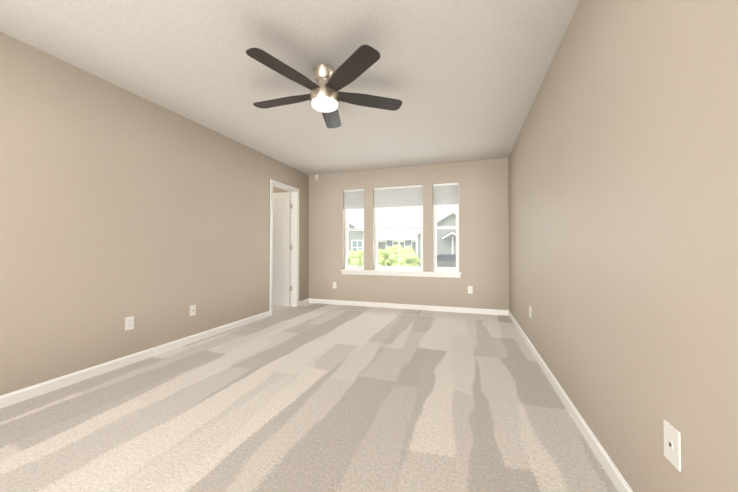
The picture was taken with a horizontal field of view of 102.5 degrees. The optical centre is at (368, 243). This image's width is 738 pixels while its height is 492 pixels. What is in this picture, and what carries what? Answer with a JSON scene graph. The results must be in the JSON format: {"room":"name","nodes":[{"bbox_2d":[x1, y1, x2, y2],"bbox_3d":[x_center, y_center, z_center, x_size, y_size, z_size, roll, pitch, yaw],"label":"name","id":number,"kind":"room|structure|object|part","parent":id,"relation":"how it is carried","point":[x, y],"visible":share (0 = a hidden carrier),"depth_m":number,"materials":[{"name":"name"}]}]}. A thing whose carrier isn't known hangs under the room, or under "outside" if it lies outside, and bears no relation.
{"room":"empty bedroom","nodes":[
{"label":"empty bedroom","id":0,"kind":"room"},
{"bbox_2d":[0,32,308,395],"bbox_3d":[-2.180,-0.144,2.737,0.120,2.440,6.207,0,-1,18],"label":"wall","id":1,"kind":"structure","parent":0,"point":[118,205],"depth_m":2.52,"materials":[{"name":"paint"}]},
{"bbox_2d":[125,316,133,330],"bbox_3d":[-2.138,0.708,2.647,0.008,0.117,0.072,0,-1,18],"label":"electrical outlet plate","id":2,"kind":"object","parent":1,"relation":"attached to","point":[129,321],"depth_m":2.64,"materials":[{"name":"white plastic"}]},
{"bbox_2d":[0,311,269,408],"bbox_3d":[-2.284,1.027,2.192,0.013,0.082,4.900,0,-1,18],"label":"baseboard","id":3,"kind":"structure","parent":1,"relation":"attached to","point":[18,396],"depth_m":2.48,"materials":[{"name":"white wood"}]},
{"bbox_2d":[190,304,195,315],"bbox_3d":[-1.934,0.733,3.256,0.015,0.116,0.071,0,-1,18],"label":"electrical outlet plate","id":4,"kind":"object","parent":1,"relation":"attached to","point":[192,307],"depth_m":3.25,"materials":[{"name":"white plastic"}]},
{"bbox_2d":[270,179,298,315],"bbox_3d":[-1.444,0.062,4.942,0.140,2.098,0.806,0,-1,18],"label":"door frame","id":5,"kind":"structure","parent":1,"relation":"attached to","point":[272,182],"depth_m":5.26,"materials":[{"name":"white wood"}]},
{"bbox_2d":[272,192,291,305],"bbox_3d":[-1.729,0.094,5.359,0.731,2.030,0.179,0,-1,18],"label":"door","id":6,"kind":"structure","parent":5,"relation":"attached to","point":[281,255],"depth_m":5.31,"materials":[{"name":"white wood"}]},
{"bbox_3d":[-1.393,0.061,5.279,0.043,1.564,0.046,0,-1,18],"label":"door hinges","id":7,"kind":"part","parent":6,"relation":"part of","materials":[{"name":"silver metal"}]},
{"bbox_2d":[299,298,308,305],"bbox_3d":[-1.203,1.078,5.471,0.013,0.082,0.367,0,-1,18],"label":"baseboard","id":8,"kind":"structure","parent":1,"relation":"attached to","point":[305,301],"depth_m":5.46,"materials":[{"name":"white wood"}]},
{"bbox_2d":[272,305,289,311],"bbox_3d":[-2.471,1.158,4.789,1.730,0.100,1.920,0,-1,18],"label":"floor","id":9,"kind":"structure","parent":0,"point":[275,308],"depth_m":5.18,"materials":[{"name":"carpet"}]},
{"bbox_2d":[273,186,290,252],"bbox_3d":[-2.139,-0.098,5.657,1.630,2.440,0.100,0,-1,18],"label":"wall","id":10,"kind":"structure","parent":0,"point":[277,190],"depth_m":5.43,"materials":[{"name":"paint"}]},
{"bbox_2d":[0,0,579,174],"bbox_3d":[-0.444,-1.421,2.269,3.723,0.100,6.367,0,-1,18],"label":"ceiling","id":11,"kind":"structure","parent":0,"point":[462,80],"depth_m":2.23,"materials":[{"name":"white paint"}]},
{"bbox_2d":[246,45,401,127],"bbox_3d":[-0.399,-1.221,2.368,1.208,0.298,1.265,0,-1,18],"label":"ceiling fan","id":12,"kind":"object","parent":11,"relation":"hanging from","point":[325,96],"visible":1,"depth_m":2.26,"materials":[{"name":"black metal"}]},
{"bbox_2d":[0,303,617,491],"bbox_3d":[-0.444,1.118,2.230,3.723,0.100,6.367,0,-1,18],"label":"floor carpet","id":13,"kind":"object","parent":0,"point":[313,397],"visible":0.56,"depth_m":1.81,"materials":[{"name":"beige carpet"}]},
{"bbox_2d":[309,158,508,309],"bbox_3d":[0.527,-0.105,5.197,3.723,2.440,0.160,0,-1,18],"label":"wall","id":14,"kind":"structure","parent":0,"point":[483,233],"depth_m":4.97,"materials":[{"name":"paint"}]},
{"bbox_2d":[344,189,363,269],"bbox_3d":[-0.255,-0.261,5.465,0.410,1.470,0.135,0,-1,18],"label":"window","id":15,"kind":"structure","parent":14,"relation":"in","point":[353,199],"depth_m":5.45,"materials":[{"name":"white plastic"}]},
{"bbox_2d":[344,189,363,209],"bbox_3d":[-0.270,-0.809,5.429,0.398,0.371,0.042,0,-1,18],"label":"shade","id":16,"kind":"object","parent":15,"relation":"attached to","point":[353,198],"depth_m":5.42,"materials":[{"name":"white fabric"}]},
{"bbox_3d":[-0.245,-0.265,5.496,0.338,1.390,0.032,0,-1,18],"label":"glass","id":17,"kind":"part","parent":15,"relation":"part of","materials":[{"name":"clear glass"}]},
{"bbox_2d":[374,185,422,270],"bbox_3d":[0.519,-0.265,5.210,0.880,1.470,0.135,0,-1,18],"label":"window","id":18,"kind":"structure","parent":14,"relation":"in","point":[399,197],"depth_m":5.19,"materials":[{"name":"white plastic"}]},
{"bbox_2d":[374,185,422,208],"bbox_3d":[0.504,-0.813,5.174,0.868,0.371,0.042,0,-1,18],"label":"shade","id":19,"kind":"object","parent":18,"relation":"attached to","point":[398,196],"depth_m":5.16,"materials":[{"name":"white fabric"}]},
{"bbox_3d":[0.529,-0.269,5.241,0.808,1.390,0.032,0,-1,18],"label":"glass","id":20,"kind":"part","parent":18,"relation":"part of","materials":[{"name":"clear glass"}]},
{"bbox_2d":[340,269,461,277],"bbox_3d":[0.500,0.512,5.141,2.120,0.087,0.120,0,-1,18],"label":"window sill","id":21,"kind":"structure","parent":14,"relation":"attached to","point":[403,273],"depth_m":5.07,"materials":[{"name":"white wood"}]},
{"bbox_2d":[309,298,508,315],"bbox_3d":[0.500,1.072,5.096,3.483,0.082,0.013,0,-1,18],"label":"baseboard","id":22,"kind":"structure","parent":14,"relation":"attached to","point":[427,307],"depth_m":5.00,"materials":[{"name":"white wood"}]},
{"bbox_2d":[433,182,458,271],"bbox_3d":[1.288,-0.269,4.957,0.420,1.470,0.135,0,-1,18],"label":"window","id":23,"kind":"structure","parent":14,"relation":"in","point":[445,194],"depth_m":4.93,"materials":[{"name":"white plastic"}]},
{"bbox_2d":[433,182,458,205],"bbox_3d":[1.273,-0.817,4.921,0.408,0.371,0.042,0,-1,18],"label":"shade","id":24,"kind":"object","parent":23,"relation":"attached to","point":[444,194],"depth_m":4.91,"materials":[{"name":"white fabric"}]},
{"bbox_3d":[1.298,-0.273,4.987,0.348,1.390,0.032,0,-1,18],"label":"glass","id":25,"kind":"part","parent":23,"relation":"part of","materials":[{"name":"clear glass"}]},
{"bbox_2d":[468,286,472,293],"bbox_3d":[1.618,0.736,4.735,0.072,0.117,0.008,0,-1,18],"label":"electrical outlet plate","id":26,"kind":"object","parent":14,"relation":"attached to","point":[470,288],"depth_m":4.73,"materials":[{"name":"white plastic"}]},
{"bbox_2d":[508,0,737,491],"bbox_3d":[1.242,-0.162,1.610,0.120,2.440,6.207,0,-1,18],"label":"wall","id":27,"kind":"structure","parent":0,"point":[623,209],"depth_m":1.11,"materials":[{"name":"paint"}]},
{"bbox_2d":[508,311,632,491],"bbox_3d":[1.197,1.018,1.669,0.013,0.082,6.087,0,-1,18],"label":"baseboard","id":28,"kind":"structure","parent":27,"relation":"attached to","point":[617,479],"depth_m":1.64,"materials":[{"name":"white wood"}]},
{"bbox_2d":[663,420,680,470],"bbox_3d":[0.957,0.636,0.937,0.007,0.117,0.072,0,-1,18],"label":"electrical outlet plate","id":29,"kind":"object","parent":27,"relation":"attached to","point":[672,446],"depth_m":0.93,"materials":[{"name":"white plastic"}]},
{"label":"outside","id":30,"kind":"structure","parent":0,"visible":0},
{"bbox_3d":[11.012,5.493,46.758,120.000,0.450,84.000,0,-1,18],"label":"ground","id":31,"kind":"structure","parent":30,"visible":0},
{"bbox_2d":[348,249,362,269],"bbox_3d":[-1.008,2.670,24.276,4.082,4.493,3.333,0,-1,18],"label":"tree","id":32,"kind":"object","parent":31,"relation":"on","point":[358,253],"depth_m":23.18,"materials":[{"name":"green plant"}]},
{"bbox_2d":[348,216,363,262],"bbox_3d":[-2.067,0.921,35.416,8.160,8.340,9.165,0,-1,18],"label":"house","id":33,"kind":"structure","parent":31,"relation":"on","point":[357,238],"depth_m":30.90,"materials":[{"name":"grey"}]},
{"bbox_2d":[378,222,420,262],"bbox_3d":[4.044,1.308,34.786,5.400,7.545,10.125,0,-1,18],"label":"house","id":34,"kind":"structure","parent":31,"relation":"on","point":[410,240],"depth_m":31.07,"materials":[{"name":"grey"}]},
{"bbox_2d":[378,245,420,270],"bbox_3d":[1.822,2.477,22.980,4.252,4.838,3.222,0,-1,18],"label":"tree","id":35,"kind":"object","parent":31,"relation":"on","point":[414,260],"depth_m":22.19,"materials":[{"name":"green plant"}]},
{"bbox_2d":[412,210,455,271],"bbox_3d":[8.866,0.975,30.730,7.350,8.085,11.220,0,-1,18],"label":"house","id":36,"kind":"structure","parent":31,"relation":"on","point":[442,246],"depth_m":27.53,"materials":[{"name":"grey"}]}
]}

